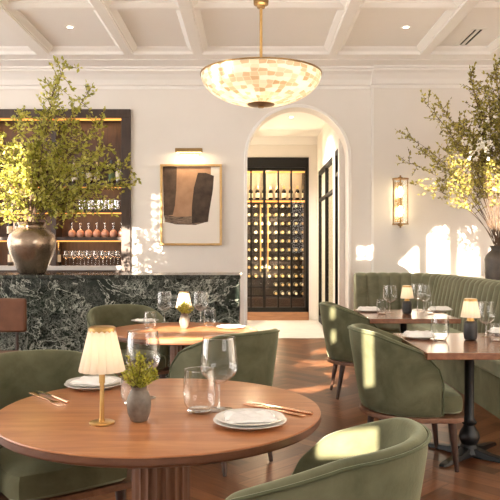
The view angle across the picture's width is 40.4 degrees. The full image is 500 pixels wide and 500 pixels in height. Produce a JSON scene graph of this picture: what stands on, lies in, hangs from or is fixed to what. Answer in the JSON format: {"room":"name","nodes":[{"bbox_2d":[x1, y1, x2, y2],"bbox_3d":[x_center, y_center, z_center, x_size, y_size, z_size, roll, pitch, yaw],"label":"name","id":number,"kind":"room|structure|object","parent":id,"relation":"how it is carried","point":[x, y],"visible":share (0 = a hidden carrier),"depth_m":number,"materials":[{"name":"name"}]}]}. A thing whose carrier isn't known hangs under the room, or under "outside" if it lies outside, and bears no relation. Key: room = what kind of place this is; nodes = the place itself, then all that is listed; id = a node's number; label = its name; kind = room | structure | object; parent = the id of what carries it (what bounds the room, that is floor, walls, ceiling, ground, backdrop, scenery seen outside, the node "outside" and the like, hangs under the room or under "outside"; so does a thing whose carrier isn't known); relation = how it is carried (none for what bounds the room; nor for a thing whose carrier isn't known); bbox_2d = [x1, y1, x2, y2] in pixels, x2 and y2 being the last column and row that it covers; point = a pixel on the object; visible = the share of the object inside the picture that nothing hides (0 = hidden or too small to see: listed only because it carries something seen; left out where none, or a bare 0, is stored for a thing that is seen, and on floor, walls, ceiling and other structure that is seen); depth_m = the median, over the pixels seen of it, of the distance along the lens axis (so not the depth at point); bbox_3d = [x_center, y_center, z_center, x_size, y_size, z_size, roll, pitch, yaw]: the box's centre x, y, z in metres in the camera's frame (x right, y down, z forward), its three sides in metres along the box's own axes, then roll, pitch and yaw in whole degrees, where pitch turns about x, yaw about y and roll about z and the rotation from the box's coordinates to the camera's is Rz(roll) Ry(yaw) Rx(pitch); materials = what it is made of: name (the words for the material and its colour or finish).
{"room":"restaurant","nodes":[
{"label":"restaurant","id":0,"kind":"room"},
{"bbox_2d":[0,88,499,324],"bbox_3d":[-1.200,-0.690,9.730,12.800,4.100,0.380,0,0,0],"label":"wall","id":1,"kind":"structure","parent":0,"point":[441,238],"depth_m":9.60,"materials":[{"name":"paint"}]},
{"bbox_2d":[0,109,130,272],"bbox_3d":[-3.440,-0.810,9.745,3.520,2.340,0.390,0,0,0],"label":"bar cabinet","id":2,"kind":"object","parent":1,"relation":"attached to","point":[117,133],"visible":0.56,"depth_m":9.92,"materials":[{"name":"brown wood"}]},
{"bbox_2d":[7,216,12,236],"bbox_3d":[-3.441,-0.347,9.750,0.085,0.330,0.085,0,0,0],"label":"bottle","id":3,"kind":"object","parent":2,"relation":"on","point":[9,226],"visible":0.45,"depth_m":9.71,"materials":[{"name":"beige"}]},
{"bbox_2d":[0,183,120,188],"bbox_3d":[-3.440,-0.920,9.770,3.260,0.050,0.300,0,0,0],"label":"shelf","id":4,"kind":"object","parent":2,"relation":"attached to","point":[84,185],"depth_m":9.62,"materials":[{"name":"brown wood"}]},
{"bbox_2d":[0,209,120,212],"bbox_3d":[-3.440,-0.553,9.770,3.260,0.050,0.300,0,0,0],"label":"shelf","id":5,"kind":"object","parent":2,"relation":"attached to","point":[93,210],"depth_m":9.62,"materials":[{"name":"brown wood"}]},
{"bbox_2d":[0,237,120,240],"bbox_3d":[-3.440,-0.157,9.770,3.260,0.050,0.300,0,0,0],"label":"shelf","id":6,"kind":"object","parent":2,"relation":"attached to","point":[1,238],"depth_m":9.62,"materials":[{"name":"brown wood"}]},
{"bbox_2d":[0,265,120,269],"bbox_3d":[-3.440,0.255,9.750,3.260,0.060,0.380,0,0,0],"label":"countertop","id":7,"kind":"structure","parent":2,"relation":"on","point":[2,267],"depth_m":9.56,"materials":[{"name":"stone"}]},
{"bbox_2d":[8,250,13,265],"bbox_3d":[-3.420,0.060,9.720,0.085,0.330,0.085,0,0,-42],"label":"bottle","id":8,"kind":"object","parent":7,"relation":"on","point":[10,261],"visible":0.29,"depth_m":9.68,"materials":[{"name":"black"}]},
{"bbox_2d":[58,243,60,265],"bbox_3d":[-2.745,0.060,9.720,0.085,0.330,0.085,0,0,-17],"label":"bottle","id":9,"kind":"object","parent":7,"relation":"on","point":[59,250],"visible":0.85,"depth_m":9.69,"materials":[{"name":"black"}]},
{"bbox_2d":[68,222,75,236],"bbox_3d":[-2.547,-0.290,9.730,0.116,0.215,0.116,0,0,35],"label":"decanter","id":10,"kind":"object","parent":2,"relation":"on","point":[71,233],"visible":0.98,"depth_m":9.69,"materials":[{"name":"brown"}]},
{"bbox_2d":[76,222,83,236],"bbox_3d":[-2.428,-0.290,9.730,0.116,0.215,0.116,0,0,-21],"label":"decanter","id":11,"kind":"object","parent":2,"relation":"on","point":[80,233],"visible":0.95,"depth_m":9.69,"materials":[{"name":"brown"}]},
{"bbox_2d":[85,222,92,236],"bbox_3d":[-2.309,-0.290,9.730,0.116,0.215,0.116,0,0,-7],"label":"decanter","id":12,"kind":"object","parent":2,"relation":"on","point":[88,233],"visible":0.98,"depth_m":9.69,"materials":[{"name":"brown glass"}]},
{"bbox_2d":[86,164,91,182],"bbox_3d":[-2.311,-1.110,9.750,0.085,0.330,0.085,0,0,41],"label":"bottle","id":13,"kind":"object","parent":2,"relation":"on","point":[88,164],"visible":0.23,"depth_m":9.72,"materials":[{"name":"black"}]},
{"bbox_2d":[93,222,100,236],"bbox_3d":[-2.191,-0.290,9.730,0.116,0.215,0.116,0,0,-38],"label":"decanter","id":14,"kind":"object","parent":2,"relation":"on","point":[96,233],"visible":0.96,"depth_m":9.69,"materials":[{"name":"brown glass"}]},
{"bbox_2d":[101,222,108,236],"bbox_3d":[-2.072,-0.290,9.730,0.116,0.215,0.116,0,0,-30],"label":"decanter","id":15,"kind":"object","parent":2,"relation":"on","point":[105,233],"visible":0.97,"depth_m":9.69,"materials":[{"name":"brown glass"}]},
{"bbox_2d":[108,160,114,182],"bbox_3d":[-1.984,-1.115,9.740,0.091,0.340,0.091,0,0,33],"label":"bottle","id":16,"kind":"object","parent":2,"relation":"on","point":[111,175],"visible":0.48,"depth_m":9.71,"materials":[{"name":"black"}]},
{"bbox_2d":[109,222,117,236],"bbox_3d":[-1.953,-0.290,9.730,0.116,0.215,0.116,0,0,-19],"label":"decanter","id":17,"kind":"object","parent":2,"relation":"on","point":[113,233],"visible":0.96,"depth_m":9.69,"materials":[{"name":"brown glass"}]},
{"bbox_2d":[115,159,120,179],"bbox_3d":[-1.876,-1.125,9.740,0.102,0.360,0.102,0,0,-25],"label":"bottle","id":18,"kind":"object","parent":2,"relation":"on","point":[116,173],"visible":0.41,"depth_m":9.70,"materials":[{"name":"beige glass"}]},
{"bbox_2d":[175,148,202,155],"bbox_3d":[-0.847,-1.368,9.500,0.380,0.085,0.200,0,0,0],"label":"picture light","id":19,"kind":"object","parent":1,"relation":"attached to","point":[183,151],"visible":1,"depth_m":9.40,"materials":[{"name":"gold metal"}]},
{"bbox_2d":[160,164,221,244],"bbox_3d":[-0.829,-0.635,9.575,0.868,1.144,0.050,0,0,0],"label":"framed picture","id":20,"kind":"object","parent":1,"relation":"attached to","point":[190,194],"visible":1,"depth_m":9.58,"materials":[{"name":"beige paper"}]},
{"bbox_2d":[0,65,499,88],"bbox_3d":[-1.200,-2.395,9.430,12.800,0.250,0.360,0,0,0],"label":"trim","id":21,"kind":"structure","parent":1,"relation":"attached to","point":[376,76],"depth_m":9.45,"materials":[{"name":"white paint"}]},
{"bbox_2d":[244,104,350,325],"bbox_3d":[0.672,-0.349,9.589,1.515,3.418,0.022,0,0,0],"label":"trim","id":22,"kind":"structure","parent":1,"relation":"attached to","point":[330,117],"depth_m":9.58,"materials":[{"name":"white paint"}]},
{"bbox_2d":[371,88,373,271],"bbox_3d":[1.718,-0.470,9.534,0.035,3.660,0.017,0,0,0],"label":"trim","id":23,"kind":"structure","parent":1,"relation":"attached to","point":[372,89],"depth_m":9.52,"materials":[{"name":"white paint"}]},
{"bbox_2d":[392,175,408,227],"bbox_3d":[2.080,-0.670,9.414,0.232,0.734,0.252,0,0,0],"label":"wall sconce","id":24,"kind":"object","parent":1,"relation":"attached to","point":[397,186],"visible":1,"depth_m":9.39,"materials":[{"name":"gold metal"}]},
{"bbox_2d":[0,0,499,65],"bbox_3d":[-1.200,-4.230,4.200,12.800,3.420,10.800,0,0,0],"label":"ceiling","id":25,"kind":"structure","parent":0,"point":[146,27],"depth_m":8.18,"materials":[{"name":"white paint"}]},
{"bbox_2d":[0,0,52,54],"bbox_3d":[-2.670,-2.562,6.760,0.300,0.085,4.020,0,0,0],"label":"trim","id":26,"kind":"structure","parent":25,"relation":"attached to","point":[13,20],"depth_m":7.86,"materials":[{"name":"white paint"}]},
{"bbox_2d":[65,25,74,28],"bbox_3d":[-2.103,-2.601,7.944,0.120,0.008,0.120,0,0,0],"label":"recessed light","id":27,"kind":"object","parent":25,"relation":"in","point":[66,26],"visible":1,"depth_m":7.94,"materials":[{"name":"white"}]},
{"bbox_2d":[87,0,136,54],"bbox_3d":[-1.567,-2.562,6.760,0.250,0.085,4.020,0,0,0],"label":"trim","id":28,"kind":"structure","parent":25,"relation":"attached to","point":[111,20],"depth_m":7.73,"materials":[{"name":"white paint"}]},
{"bbox_2d":[173,0,207,54],"bbox_3d":[-0.671,-2.562,6.760,0.260,0.085,4.020,0,0,0],"label":"trim","id":29,"kind":"structure","parent":25,"relation":"attached to","point":[190,20],"depth_m":7.72,"materials":[{"name":"white paint"}]},
{"bbox_2d":[0,46,490,53],"bbox_3d":[-1.200,-2.562,8.735,12.800,0.085,0.070,0,0,0],"label":"trim","id":30,"kind":"structure","parent":25,"relation":"attached to","point":[3,49],"depth_m":8.74,"materials":[{"name":"white paint"}]},
{"bbox_2d":[0,59,499,60],"bbox_3d":[-1.200,-2.514,9.010,12.800,0.012,0.060,0,0,0],"label":"trim","id":31,"kind":"structure","parent":25,"relation":"attached to","point":[0,59],"depth_m":8.98,"materials":[{"name":"white paint"}]},
{"bbox_2d":[6,1,499,9],"bbox_3d":[-1.200,-2.578,7.200,12.800,0.055,0.180,0,0,0],"label":"trim","id":32,"kind":"structure","parent":25,"relation":"attached to","point":[12,5],"depth_m":7.14,"materials":[{"name":"white paint"}]},
{"bbox_2d":[200,0,321,107],"bbox_3d":[0.083,-1.835,5.100,0.911,1.540,0.911,0,0,-8],"label":"pendant lamp","id":33,"kind":"object","parent":25,"relation":"hanging from","point":[255,82],"visible":1,"depth_m":4.82,"materials":[{"name":"beige glass"}]},
{"bbox_2d":[324,0,364,54],"bbox_3d":[1.071,-2.562,6.760,0.250,0.085,4.020,0,0,0],"label":"trim","id":34,"kind":"structure","parent":25,"relation":"attached to","point":[344,20],"depth_m":7.71,"materials":[{"name":"white paint"}]},
{"bbox_2d":[401,25,410,28],"bbox_3d":[1.822,-2.601,7.944,0.120,0.008,0.120,0,0,0],"label":"recessed light","id":35,"kind":"object","parent":25,"relation":"in","point":[405,26],"visible":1,"depth_m":7.94,"materials":[{"name":"white"}]},
{"bbox_2d":[416,0,479,54],"bbox_3d":[2.257,-2.562,6.760,0.260,0.085,4.020,0,0,0],"label":"ceiling beam","id":36,"kind":"structure","parent":25,"relation":"attached to","point":[449,19],"depth_m":7.72,"materials":[{"name":"white paint"}]},
{"bbox_2d":[456,28,486,45],"bbox_3d":[2.697,-2.600,8.316,0.162,0.009,0.668,0,0,0],"label":"ceiling vent","id":37,"kind":"object","parent":25,"relation":"in","point":[473,33],"visible":1,"depth_m":8.27,"materials":[{"name":"grey metal"}]},
{"bbox_2d":[487,35,499,54],"bbox_3d":[3.160,-2.562,6.760,0.260,0.085,4.020,0,0,0],"label":"trim","id":38,"kind":"structure","parent":25,"relation":"attached to","point":[493,47],"depth_m":8.57,"materials":[{"name":"white paint"}]},
{"bbox_2d":[254,112,325,136],"bbox_3d":[1.400,-2.240,12.160,4.000,0.100,4.480,0,0,0],"label":"ceiling","id":39,"kind":"structure","parent":0,"point":[302,124],"depth_m":12.06,"materials":[{"name":"white paint"}]},
{"bbox_2d":[81,320,499,499],"bbox_3d":[-1.200,1.385,7.100,12.800,0.050,16.200,0,0,0],"label":"floor","id":40,"kind":"structure","parent":0,"point":[302,367],"depth_m":4.91,"materials":[{"name":"brown wood"}]},
{"bbox_2d":[0,298,26,353],"bbox_3d":[-2.200,0.888,5.600,0.560,0.946,0.540,0,0,0],"label":"leather chair","id":41,"kind":"object","parent":40,"relation":"on","point":[13,311],"visible":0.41,"depth_m":5.81,"materials":[{"name":"brown leather"}]},
{"bbox_2d":[0,349,131,499],"bbox_3d":[-0.922,0.927,3.086,0.702,0.870,0.706,0,0,-37],"label":"barrel chair","id":42,"kind":"object","parent":40,"relation":"on","point":[22,477],"visible":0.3,"depth_m":2.92,"materials":[{"name":"green fabric"}]},
{"bbox_2d":[0,273,240,380],"bbox_3d":[-2.646,0.801,6.950,5.108,1.118,0.700,0,0,0],"label":"bar counter","id":43,"kind":"object","parent":40,"relation":"on","point":[58,304],"depth_m":6.62,"materials":[{"name":"green stone"}]},
{"bbox_2d":[0,55,141,273],"bbox_3d":[-2.010,-0.915,6.932,1.920,2.315,0.944,0,0,8],"label":"potted plant","id":44,"kind":"object","parent":43,"relation":"on","point":[31,246],"visible":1,"depth_m":6.85,"materials":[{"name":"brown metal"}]},
{"bbox_2d":[0,273,240,278],"bbox_3d":[-2.646,0.262,6.950,5.108,0.040,0.700,0,0,0],"label":"countertop","id":45,"kind":"structure","parent":43,"relation":"on","point":[2,275],"depth_m":6.60,"materials":[{"name":"stone"}]},
{"bbox_2d":[86,304,169,378],"bbox_3d":[-1.071,0.927,5.903,0.702,0.870,0.706,0,0,-27],"label":"barrel chair","id":46,"kind":"object","parent":40,"relation":"on","point":[117,315],"visible":0.46,"depth_m":6.05,"materials":[{"name":"green fabric"}]},
{"bbox_2d":[0,378,320,499],"bbox_3d":[-0.343,0.985,2.620,1.269,0.750,1.269,0,0,0],"label":"round table","id":47,"kind":"object","parent":40,"relation":"on","point":[160,451],"visible":0.94,"depth_m":2.39,"materials":[{"name":"brown wood"}]},
{"bbox_2d":[29,392,65,406],"bbox_3d":[-0.828,0.606,2.763,0.035,0.005,0.314,0,0,-40],"label":"fork","id":48,"kind":"object","parent":47,"relation":"on","point":[53,402],"visible":1,"depth_m":2.73,"materials":[{"name":"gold metal"}]},
{"bbox_2d":[36,391,68,403],"bbox_3d":[-0.817,0.605,2.816,0.020,0.014,0.297,0,0,-41],"label":"knife","id":49,"kind":"object","parent":47,"relation":"on","point":[42,392],"visible":1,"depth_m":2.78,"materials":[{"name":"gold metal"}]},
{"bbox_2d":[64,380,122,389],"bbox_3d":[-0.695,0.600,3.028,0.258,0.020,0.258,0,0,0],"label":"plate","id":50,"kind":"object","parent":47,"relation":"on","point":[121,381],"visible":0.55,"depth_m":2.98,"materials":[{"name":"white ceramic"}]},
{"bbox_2d":[66,375,121,387],"bbox_3d":[-0.695,0.589,3.028,0.243,0.019,0.243,0,0,0],"label":"plate","id":51,"kind":"object","parent":50,"relation":"on","point":[114,377],"visible":0.49,"depth_m":3.00,"materials":[{"name":"white ceramic"}]},
{"bbox_2d":[70,376,116,385],"bbox_3d":[-0.694,0.579,3.028,0.178,0.018,0.120,0,0,14],"label":"napkin","id":52,"kind":"object","parent":51,"relation":"on","point":[85,380],"visible":0.8,"depth_m":3.00,"materials":[{"name":"white fabric"}]},
{"bbox_2d":[78,325,124,426],"bbox_3d":[-0.520,0.440,2.391,0.160,0.341,0.160,0,0,0],"label":"table lamp","id":53,"kind":"object","parent":47,"relation":"on","point":[102,355],"visible":1,"depth_m":2.35,"materials":[{"name":"white fabric"}]},
{"bbox_2d":[120,350,158,422],"bbox_3d":[-0.398,0.485,2.428,0.143,0.250,0.140,0,0,0],"label":"vase","id":54,"kind":"object","parent":47,"relation":"on","point":[138,377],"visible":1,"depth_m":2.41,"materials":[{"name":"grey ceramic"}]},
{"bbox_2d":[125,330,160,399],"bbox_3d":[-0.441,0.472,2.803,0.144,0.276,0.144,0,0,0],"label":"wine glass","id":55,"kind":"object","parent":47,"relation":"on","point":[151,396],"visible":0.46,"depth_m":2.79,"materials":[{"name":"clear glass"}]},
{"bbox_2d":[125,334,160,368],"bbox_3d":[-0.441,0.423,2.803,0.144,0.177,0.144,0,0,0],"label":"bowl","id":56,"kind":"object","parent":55,"relation":"on","point":[127,334],"depth_m":2.79,"materials":[{"name":"clear glass"}]},
{"bbox_2d":[183,367,215,414],"bbox_3d":[-0.189,0.528,2.545,0.122,0.164,0.122,0,0,0],"label":"water tumbler","id":57,"kind":"object","parent":47,"relation":"on","point":[198,409],"visible":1,"depth_m":2.54,"materials":[{"name":"clear glass"}]},
{"bbox_2d":[200,336,237,412],"bbox_3d":[-0.119,0.472,2.601,0.144,0.276,0.144,0,0,0],"label":"wine glass","id":58,"kind":"object","parent":47,"relation":"on","point":[218,408],"visible":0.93,"depth_m":2.59,"materials":[{"name":"clear glass"}]},
{"bbox_2d":[200,337,237,383],"bbox_3d":[-0.119,0.423,2.601,0.144,0.177,0.144,0,0,0],"label":"bowl","id":59,"kind":"object","parent":58,"relation":"on","point":[203,337],"depth_m":2.58,"materials":[{"name":"clear glass"}]},
{"bbox_2d":[213,417,286,429],"bbox_3d":[0.000,0.600,2.377,0.258,0.020,0.258,0,0,0],"label":"plate","id":60,"kind":"object","parent":47,"relation":"on","point":[215,420],"visible":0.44,"depth_m":2.32,"materials":[{"name":"white ceramic"}]},
{"bbox_2d":[215,408,284,425],"bbox_3d":[0.000,0.589,2.377,0.243,0.019,0.243,0,0,0],"label":"plate","id":61,"kind":"object","parent":60,"relation":"on","point":[220,416],"visible":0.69,"depth_m":2.38,"materials":[{"name":"white ceramic"}]},
{"bbox_2d":[224,410,276,422],"bbox_3d":[0.000,0.579,2.377,0.178,0.018,0.120,0,0,-7],"label":"napkin","id":62,"kind":"object","parent":61,"relation":"on","point":[263,415],"visible":1,"depth_m":2.34,"materials":[{"name":"white fabric"}]},
{"bbox_2d":[243,403,305,416],"bbox_3d":[0.089,0.606,2.583,0.296,0.005,0.033,0,0,43],"label":"fork","id":63,"kind":"object","parent":47,"relation":"on","point":[247,404],"visible":0.98,"depth_m":2.58,"materials":[{"name":"gold metal"}]},
{"bbox_2d":[253,403,312,414],"bbox_3d":[0.122,0.605,2.608,0.288,0.013,0.020,0,0,40],"label":"knife","id":64,"kind":"object","parent":47,"relation":"on","point":[283,408],"visible":1,"depth_m":2.57,"materials":[{"name":"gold metal"}]},
{"bbox_2d":[116,322,257,364],"bbox_3d":[-0.512,0.985,5.200,1.144,0.750,1.144,0,0,0],"label":"round table","id":65,"kind":"object","parent":40,"relation":"on","point":[171,333],"visible":0.48,"depth_m":5.03,"materials":[{"name":"brown wood"}]},
{"bbox_2d":[131,319,158,322],"bbox_3d":[-0.890,0.601,5.761,0.236,0.018,0.236,0,0,0],"label":"plate","id":66,"kind":"object","parent":65,"relation":"on","point":[133,319],"visible":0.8,"depth_m":5.69,"materials":[{"name":"white ceramic"}]},
{"bbox_2d":[135,318,154,320],"bbox_3d":[-0.889,0.591,5.761,0.169,0.017,0.114,0,0,-11],"label":"napkin","id":67,"kind":"object","parent":66,"relation":"on","point":[143,319],"visible":0.91,"depth_m":5.73,"materials":[{"name":"white fabric"}]},
{"bbox_2d":[176,291,191,307],"bbox_3d":[-0.526,0.470,5.422,0.131,0.280,0.131,0,0,0],"label":"table lamp","id":68,"kind":"object","parent":65,"relation":"on","point":[183,295],"visible":0.48,"depth_m":5.39,"materials":[{"name":"white fabric"}]},
{"bbox_2d":[175,300,193,328],"bbox_3d":[-0.500,0.496,5.286,0.133,0.229,0.119,0,0,31],"label":"vase","id":69,"kind":"object","parent":65,"relation":"on","point":[184,320],"visible":1,"depth_m":5.26,"materials":[{"name":"grey ceramic"}]},
{"bbox_2d":[216,324,245,328],"bbox_3d":[-0.148,0.601,5.298,0.236,0.018,0.236,0,0,0],"label":"plate","id":70,"kind":"object","parent":65,"relation":"on","point":[226,324],"visible":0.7,"depth_m":5.23,"materials":[{"name":"white ceramic"}]},
{"bbox_2d":[219,324,242,327],"bbox_3d":[-0.148,0.591,5.298,0.169,0.017,0.114,0,0,-17],"label":"napkin","id":71,"kind":"object","parent":70,"relation":"on","point":[228,325],"visible":0.92,"depth_m":5.26,"materials":[{"name":"white fabric"}]},
{"bbox_2d":[168,328,279,476],"bbox_3d":[-0.150,0.927,4.371,0.706,0.870,0.702,0,0,44],"label":"barrel chair","id":72,"kind":"object","parent":40,"relation":"on","point":[257,350],"visible":0.54,"depth_m":4.09,"materials":[{"name":"green fabric"}]},
{"bbox_2d":[247,157,308,319],"bbox_3d":[0.345,-0.217,13.219,1.590,3.155,0.202,0,0,0],"label":"wine cellar front","id":73,"kind":"object","parent":40,"relation":"on","point":[264,164],"visible":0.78,"depth_m":13.17,"materials":[{"name":"black metal"}]},
{"bbox_2d":[225,417,431,499],"bbox_3d":[0.166,0.927,1.951,0.706,0.870,0.702,0,0,29],"label":"barrel chair","id":74,"kind":"object","parent":40,"relation":"on","point":[385,459],"visible":1,"depth_m":1.69,"materials":[{"name":"green fabric"}]},
{"bbox_2d":[318,302,378,399],"bbox_3d":[0.990,0.927,6.399,0.706,0.870,0.702,0,0,-1],"label":"barrel chair","id":75,"kind":"object","parent":40,"relation":"on","point":[335,318],"visible":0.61,"depth_m":6.17,"materials":[{"name":"green fabric"}]},
{"bbox_2d":[347,324,463,471],"bbox_3d":[0.980,0.927,4.422,0.706,0.870,0.702,0,0,1],"label":"barrel chair","id":76,"kind":"object","parent":40,"relation":"on","point":[394,378],"visible":0.94,"depth_m":4.14,"materials":[{"name":"green fabric"}]},
{"bbox_2d":[354,310,460,332],"bbox_3d":[1.465,0.985,6.490,0.810,0.750,0.940,0,0,0],"label":"rectangular table","id":77,"kind":"object","parent":40,"relation":"on","point":[416,317],"visible":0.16,"depth_m":6.14,"materials":[{"name":"red wood"}]},
{"bbox_2d":[400,285,413,313],"bbox_3d":[1.496,0.474,6.481,0.126,0.273,0.126,0,0,0],"label":"table lamp","id":78,"kind":"object","parent":77,"relation":"on","point":[406,293],"visible":1,"depth_m":6.44,"materials":[{"name":"fabric"}]},
{"bbox_2d":[428,309,452,311],"bbox_3d":[1.894,0.601,6.778,0.248,0.019,0.248,0,0,0],"label":"plate","id":79,"kind":"object","parent":77,"relation":"on","point":[428,309],"visible":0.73,"depth_m":6.70,"materials":[{"name":"white ceramic"}]},
{"bbox_2d":[429,306,450,310],"bbox_3d":[1.894,0.580,6.778,0.208,0.039,0.085,0,0,-3],"label":"napkin","id":80,"kind":"object","parent":79,"relation":"on","point":[431,308],"visible":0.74,"depth_m":6.74,"materials":[{"name":"white fabric"}]},
{"bbox_3d":[1.175,0.601,6.745,0.248,0.019,0.248,0,0,0],"label":"plate","id":81,"kind":"object","parent":77,"relation":"on","visible":0},
{"bbox_2d":[357,306,379,310],"bbox_3d":[1.176,0.580,6.745,0.208,0.039,0.085,0,0,-3],"label":"napkin","id":82,"kind":"object","parent":81,"relation":"on","point":[367,308],"visible":0.88,"depth_m":6.71,"materials":[{"name":"white fabric"}]},
{"bbox_2d":[354,272,499,418],"bbox_3d":[2.020,0.833,6.954,1.180,1.055,4.852,0,0,0],"label":"banquette","id":83,"kind":"object","parent":40,"relation":"on","point":[449,290],"visible":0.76,"depth_m":7.76,"materials":[{"name":"green fabric"}]},
{"bbox_2d":[393,333,499,467],"bbox_3d":[1.455,0.985,4.515,0.810,0.750,0.970,0,0,0],"label":"rectangular table","id":84,"kind":"object","parent":40,"relation":"on","point":[455,347],"visible":0.91,"depth_m":4.46,"materials":[{"name":"red wood"}]},
{"bbox_2d":[401,334,436,338],"bbox_3d":[1.171,0.601,4.714,0.248,0.019,0.248,0,0,0],"label":"plate","id":85,"kind":"object","parent":84,"relation":"on","point":[401,334],"visible":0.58,"depth_m":4.62,"materials":[{"name":"white ceramic"}]},
{"bbox_2d":[403,330,434,336],"bbox_3d":[1.172,0.580,4.714,0.208,0.039,0.085,0,0,-3],"label":"napkin","id":86,"kind":"object","parent":85,"relation":"on","point":[416,333],"visible":0.83,"depth_m":4.67,"materials":[{"name":"white fabric"}]},
{"bbox_2d":[431,315,448,340],"bbox_3d":[1.281,0.528,4.583,0.122,0.164,0.122,0,0,0],"label":"water tumbler","id":87,"kind":"object","parent":84,"relation":"on","point":[444,338],"visible":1,"depth_m":4.57,"materials":[{"name":"clear glass"}]},
{"bbox_2d":[460,298,480,340],"bbox_3d":[1.494,0.469,4.609,0.129,0.281,0.129,0,0,0],"label":"table lamp","id":88,"kind":"object","parent":84,"relation":"on","point":[470,308],"visible":1,"depth_m":4.57,"materials":[{"name":"fabric"}]},
{"bbox_2d":[477,301,495,336],"bbox_3d":[1.664,0.488,4.795,0.127,0.243,0.127,0,0,0],"label":"wine glass","id":89,"kind":"object","parent":84,"relation":"on","point":[485,335],"visible":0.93,"depth_m":4.79,"materials":[{"name":"clear glass"}]},
{"bbox_3d":[1.852,0.601,4.938,0.248,0.019,0.248,0,0,0],"label":"plate","id":90,"kind":"object","parent":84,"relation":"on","visible":0},
{"bbox_2d":[490,327,499,332],"bbox_3d":[1.852,0.580,4.938,0.208,0.039,0.085,0,0,-3],"label":"napkin","id":91,"kind":"object","parent":90,"relation":"on","point":[493,329],"visible":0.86,"depth_m":4.91,"materials":[{"name":"white fabric"}]},
{"bbox_2d":[247,123,344,320],"bbox_3d":[1.400,-0.440,12.160,4.000,3.600,4.480,0,0,0],"label":"wall","id":92,"kind":"structure","parent":0,"point":[328,141],"depth_m":13.18,"materials":[{"name":"paint"}]},
{"bbox_2d":[250,137,316,144],"bbox_3d":[0.425,-2.115,13.169,1.750,0.150,0.059,0,0,0],"label":"trim","id":93,"kind":"structure","parent":92,"relation":"attached to","point":[256,140],"depth_m":13.14,"materials":[{"name":"white paint"}]},
{"bbox_2d":[319,156,332,324],"bbox_3d":[1.335,-0.065,11.815,0.060,2.850,2.270,0,0,0],"label":"door","id":94,"kind":"structure","parent":92,"relation":"in","point":[325,168],"depth_m":11.79,"materials":[{"name":"black metal"}]},
{"bbox_2d":[335,149,337,303],"bbox_3d":[1.340,-0.075,10.235,0.070,2.870,0.370,0,0,0],"label":"door","id":95,"kind":"structure","parent":92,"relation":"in","point":[336,151],"depth_m":10.39,"materials":[{"name":"black metal"}]},
{"bbox_3d":[2.890,0.860,6.970,0.520,1.000,5.140,0,0,0],"label":"wall ledge","id":96,"kind":"object","parent":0,"visible":0},
{"bbox_2d":[395,54,499,279],"bbox_3d":[2.530,-0.931,7.865,1.914,2.580,0.993,0,0,-4],"label":"potted plant","id":97,"kind":"object","parent":96,"relation":"on","point":[492,258],"visible":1,"depth_m":7.78,"materials":[{"name":"green plant"}]},
{"bbox_3d":[0.350,-0.250,13.780,1.700,3.180,1.160,0,0,0],"label":"wall","id":98,"kind":"structure","parent":0,"visible":0},
{"bbox_2d":[247,171,304,306],"bbox_3d":[0.345,-0.250,13.830,1.590,2.900,0.920,0,0,0],"label":"wine rack","id":99,"kind":"object","parent":98,"relation":"on","point":[298,177],"visible":0.34,"depth_m":14.24,"materials":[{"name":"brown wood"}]},
{"bbox_2d":[255,186,258,199],"bbox_3d":[0.151,-1.171,13.970,0.087,0.290,0.087,0,0,18],"label":"wine bottle","id":100,"kind":"object","parent":99,"relation":"on","point":[257,187],"visible":0.98,"depth_m":13.94,"materials":[{"name":"black"}]},
{"bbox_2d":[269,186,272,199],"bbox_3d":[0.425,-1.171,13.970,0.087,0.290,0.087,0,0,-33],"label":"wine bottle","id":101,"kind":"object","parent":99,"relation":"on","point":[270,187],"visible":0.97,"depth_m":13.94,"materials":[{"name":"black"}]},
{"bbox_2d":[282,186,285,199],"bbox_3d":[0.699,-1.171,13.970,0.087,0.290,0.087,0,0,-31],"label":"wine bottle","id":102,"kind":"object","parent":99,"relation":"on","point":[283,190],"visible":0.98,"depth_m":13.94,"materials":[{"name":"black"}]},
{"bbox_2d":[295,186,298,199],"bbox_3d":[0.973,-1.171,13.970,0.087,0.290,0.087,0,0,-8],"label":"wine bottle","id":103,"kind":"object","parent":99,"relation":"on","point":[297,187],"visible":0.98,"depth_m":13.93,"materials":[{"name":"black"}]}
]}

